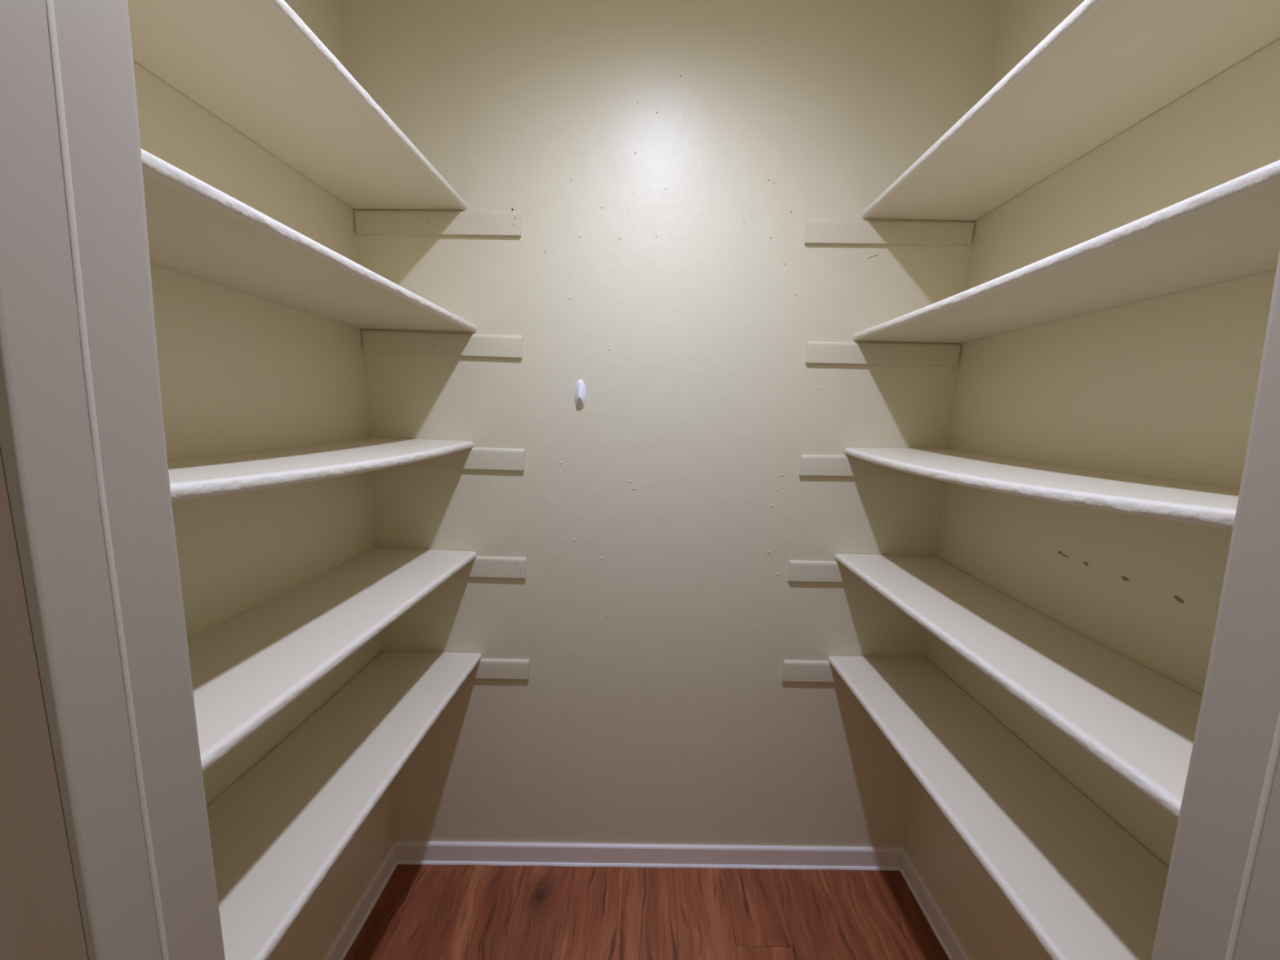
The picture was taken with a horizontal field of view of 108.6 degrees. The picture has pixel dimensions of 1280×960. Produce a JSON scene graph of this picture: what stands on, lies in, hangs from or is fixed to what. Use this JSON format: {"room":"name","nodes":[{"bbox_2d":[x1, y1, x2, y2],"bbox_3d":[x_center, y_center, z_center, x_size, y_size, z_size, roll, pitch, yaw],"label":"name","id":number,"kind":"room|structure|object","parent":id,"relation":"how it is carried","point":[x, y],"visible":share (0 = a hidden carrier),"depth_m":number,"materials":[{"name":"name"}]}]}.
{"room":"food storage area","nodes":[
{"label":"food storage area","id":0,"kind":"room"},
{"bbox_2d":[0,453,88,959],"bbox_3d":[-0.471,0.254,0.345,0.057,2.129,0.016,1,8,1],"label":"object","id":1,"kind":"structure","parent":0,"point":[40,917],"depth_m":0.35,"materials":[{"name":"paint"}]},
{"bbox_2d":[133,0,394,959],"bbox_3d":[-0.797,0.046,0.851,0.100,2.450,0.834,1,8,1],"label":"wall","id":2,"kind":"structure","parent":0,"point":[240,371],"depth_m":0.91,"materials":[{"name":"beige paint"}]},
{"bbox_2d":[127,0,466,209],"bbox_3d":[-0.591,-0.633,0.755,0.294,0.034,0.833,1,8,1],"label":"shelf","id":3,"kind":"object","parent":2,"relation":"attached to","point":[255,65],"visible":0.98,"depth_m":0.74,"materials":[{"name":"white paint"}]},
{"bbox_2d":[141,148,476,332],"bbox_3d":[-0.589,-0.347,0.795,0.310,0.026,0.833,1,8,1],"label":"shelf","id":4,"kind":"object","parent":2,"relation":"attached to","point":[196,228],"visible":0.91,"depth_m":0.67,"materials":[{"name":"white paint"}]},
{"bbox_2d":[167,437,474,501],"bbox_3d":[-0.603,-0.040,0.838,0.294,0.033,0.833,1,8,1],"label":"shelf","id":5,"kind":"object","parent":2,"relation":"attached to","point":[222,474],"visible":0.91,"depth_m":0.74,"materials":[{"name":"white paint"}]},
{"bbox_2d":[186,546,477,772],"bbox_3d":[-0.609,0.260,0.880,0.294,0.027,0.833,1,8,1],"label":"shelf","id":6,"kind":"object","parent":2,"relation":"attached to","point":[246,668],"visible":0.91,"depth_m":0.78,"materials":[{"name":"white paint"}]},
{"bbox_2d":[206,650,481,959],"bbox_3d":[-0.611,0.564,0.922,0.296,0.029,0.833,1,8,1],"label":"shelf","id":7,"kind":"object","parent":2,"relation":"attached to","point":[277,832],"visible":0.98,"depth_m":0.83,"materials":[{"name":"white paint"}]},
{"bbox_2d":[322,844,397,959],"bbox_3d":[-0.761,1.204,1.006,0.017,0.066,0.820,1,8,1],"label":"baseboard","id":8,"kind":"structure","parent":2,"relation":"attached to","point":[349,931],"depth_m":1.25,"materials":[{"name":"paint"}]},
{"bbox_2d":[343,864,949,959],"bbox_3d":[-0.032,1.344,0.491,2.900,0.068,2.100,1,8,1],"label":"floor","id":9,"kind":"structure","parent":0,"point":[423,912],"depth_m":1.27,"materials":[{"name":"red laminate"}]},
{"bbox_2d":[342,0,998,847],"bbox_3d":[0.050,-0.001,1.312,1.774,2.450,0.102,1,8,0],"label":"wall","id":10,"kind":"structure","parent":0,"point":[665,164],"depth_m":1.23,"materials":[{"name":"beige paint"}]},
{"bbox_2d":[354,208,521,236],"bbox_3d":[-0.511,-0.657,1.168,0.421,0.067,0.009,1,8,0],"label":"cleat","id":11,"kind":"object","parent":10,"relation":"attached to","point":[447,223],"visible":1,"depth_m":1.17,"materials":[{"name":"paint"}]},
{"bbox_2d":[361,329,523,358],"bbox_3d":[-0.518,-0.359,1.209,0.419,0.065,0.009,1,8,0],"label":"cleat","id":12,"kind":"object","parent":10,"relation":"attached to","point":[373,340],"visible":1,"depth_m":1.21,"materials":[{"name":"paint"}]},
{"bbox_2d":[393,447,524,470],"bbox_3d":[-0.524,-0.061,1.251,0.420,0.062,0.008,1,8,0],"label":"cleat","id":13,"kind":"object","parent":10,"relation":"attached to","point":[477,458],"visible":0.48,"depth_m":1.25,"materials":[{"name":"paint"}]},
{"bbox_2d":[452,555,526,577],"bbox_3d":[-0.529,0.241,1.293,0.420,0.061,0.009,1,8,0],"label":"cleat","id":14,"kind":"object","parent":10,"relation":"attached to","point":[481,566],"visible":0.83,"depth_m":1.29,"materials":[{"name":"paint"}]},
{"bbox_2d":[466,658,529,679],"bbox_3d":[-0.533,0.546,1.335,0.424,0.058,0.008,1,8,0],"label":"cleat","id":15,"kind":"object","parent":10,"relation":"attached to","point":[502,668],"visible":0.35,"depth_m":1.33,"materials":[{"name":"paint"}]},
{"bbox_2d":[574,379,586,408],"bbox_3d":[-0.160,-0.228,1.221,0.030,0.077,0.021,1,8,1],"label":"hook","id":16,"kind":"object","parent":10,"relation":"attached to","point":[580,391],"visible":1,"depth_m":1.22,"materials":[{"name":"white plastic"}]},
{"bbox_2d":[393,840,905,871],"bbox_3d":[0.028,1.157,1.415,1.572,0.075,0.017,1,8,0],"label":"baseboard","id":17,"kind":"structure","parent":10,"relation":"attached to","point":[407,852],"depth_m":1.41,"materials":[{"name":"paint"}]},
{"bbox_2d":[782,659,844,681],"bbox_3d":[0.619,0.557,1.335,0.409,0.061,0.008,1,8,0],"label":"cleat","id":18,"kind":"object","parent":10,"relation":"attached to","point":[793,670],"visible":0.35,"depth_m":1.33,"materials":[{"name":"paint"}]},
{"bbox_2d":[787,560,864,582],"bbox_3d":[0.624,0.259,1.293,0.410,0.058,0.008,1,8,0],"label":"cleat","id":19,"kind":"object","parent":10,"relation":"attached to","point":[798,571],"visible":0.39,"depth_m":1.29,"materials":[{"name":"paint"}]},
{"bbox_2d":[799,454,922,476],"bbox_3d":[0.635,-0.040,1.252,0.399,0.061,0.008,1,8,0],"label":"cleat","id":20,"kind":"object","parent":10,"relation":"attached to","point":[810,464],"visible":0.48,"depth_m":1.25,"materials":[{"name":"paint"}]},
{"bbox_2d":[804,341,960,365],"bbox_3d":[0.639,-0.333,1.211,0.402,0.056,0.008,1,8,0],"label":"cleat","id":21,"kind":"object","parent":10,"relation":"attached to","point":[839,353],"visible":1,"depth_m":1.21,"materials":[{"name":"paint"}]},
{"bbox_2d":[804,219,974,245],"bbox_3d":[0.633,-0.630,1.169,0.425,0.060,0.008,1,8,0],"label":"cleat","id":22,"kind":"object","parent":10,"relation":"attached to","point":[817,231],"visible":1,"depth_m":1.17,"materials":[{"name":"paint"}]},
{"bbox_2d":[904,0,1279,959],"bbox_3d":[0.881,0.080,0.843,0.102,2.450,0.850,1,8,1],"label":"wall","id":23,"kind":"structure","parent":0,"point":[1163,386],"depth_m":0.83,"materials":[{"name":"beige paint"}]},
{"bbox_2d":[899,850,971,959],"bbox_3d":[0.801,1.225,0.997,0.018,0.066,0.837,1,8,1],"label":"baseboard","id":24,"kind":"structure","parent":23,"relation":"attached to","point":[948,940],"depth_m":1.26,"materials":[{"name":"paint"}]},
{"bbox_2d":[828,656,1168,959],"bbox_3d":[0.679,0.578,0.914,0.280,0.022,0.847,1,8,1],"label":"shelf","id":25,"kind":"object","parent":23,"relation":"attached to","point":[1085,888],"visible":1,"depth_m":0.79,"materials":[{"name":"white paint"}]},
{"bbox_2d":[835,553,1202,818],"bbox_3d":[0.683,0.285,0.874,0.284,0.037,0.847,1,8,1],"label":"shelf","id":26,"kind":"object","parent":23,"relation":"attached to","point":[1140,722],"visible":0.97,"depth_m":0.71,"materials":[{"name":"white paint"}]},
{"bbox_2d":[844,447,1239,529],"bbox_3d":[0.691,-0.013,0.832,0.285,0.037,0.847,1,8,1],"label":"shelf","id":27,"kind":"object","parent":23,"relation":"attached to","point":[1193,503],"visible":0.98,"depth_m":0.69,"materials":[{"name":"white paint"}]},
{"bbox_2d":[853,160,1279,343],"bbox_3d":[0.696,-0.317,0.790,0.285,0.028,0.847,1,8,1],"label":"shelf","id":28,"kind":"object","parent":23,"relation":"attached to","point":[1230,229],"visible":1,"depth_m":0.62,"materials":[{"name":"white paint"}]},
{"bbox_2d":[862,0,1279,221],"bbox_3d":[0.701,-0.615,0.748,0.288,0.027,0.847,1,8,1],"label":"shelf","id":29,"kind":"object","parent":23,"relation":"attached to","point":[1108,65],"visible":1,"depth_m":0.71,"materials":[{"name":"white paint"}]},
{"bbox_3d":[-0.008,0.127,0.381,2.900,2.450,0.101,1,8,1],"label":"wall","id":30,"kind":"structure","parent":0,"visible":0},
{"bbox_2d":[0,0,225,959],"bbox_3d":[-0.433,0.283,0.408,0.043,2.062,0.101,1,8,1],"label":"trim","id":31,"kind":"structure","parent":30,"relation":"attached to","point":[83,449],"depth_m":0.36,"materials":[{"name":"paint"}]},
{"bbox_2d":[1151,250,1279,959],"bbox_3d":[0.528,0.297,0.397,0.040,2.062,0.101,1,8,1],"label":"trim","id":32,"kind":"structure","parent":30,"relation":"attached to","point":[1221,900],"depth_m":0.40,"materials":[{"name":"paint"}]}
]}

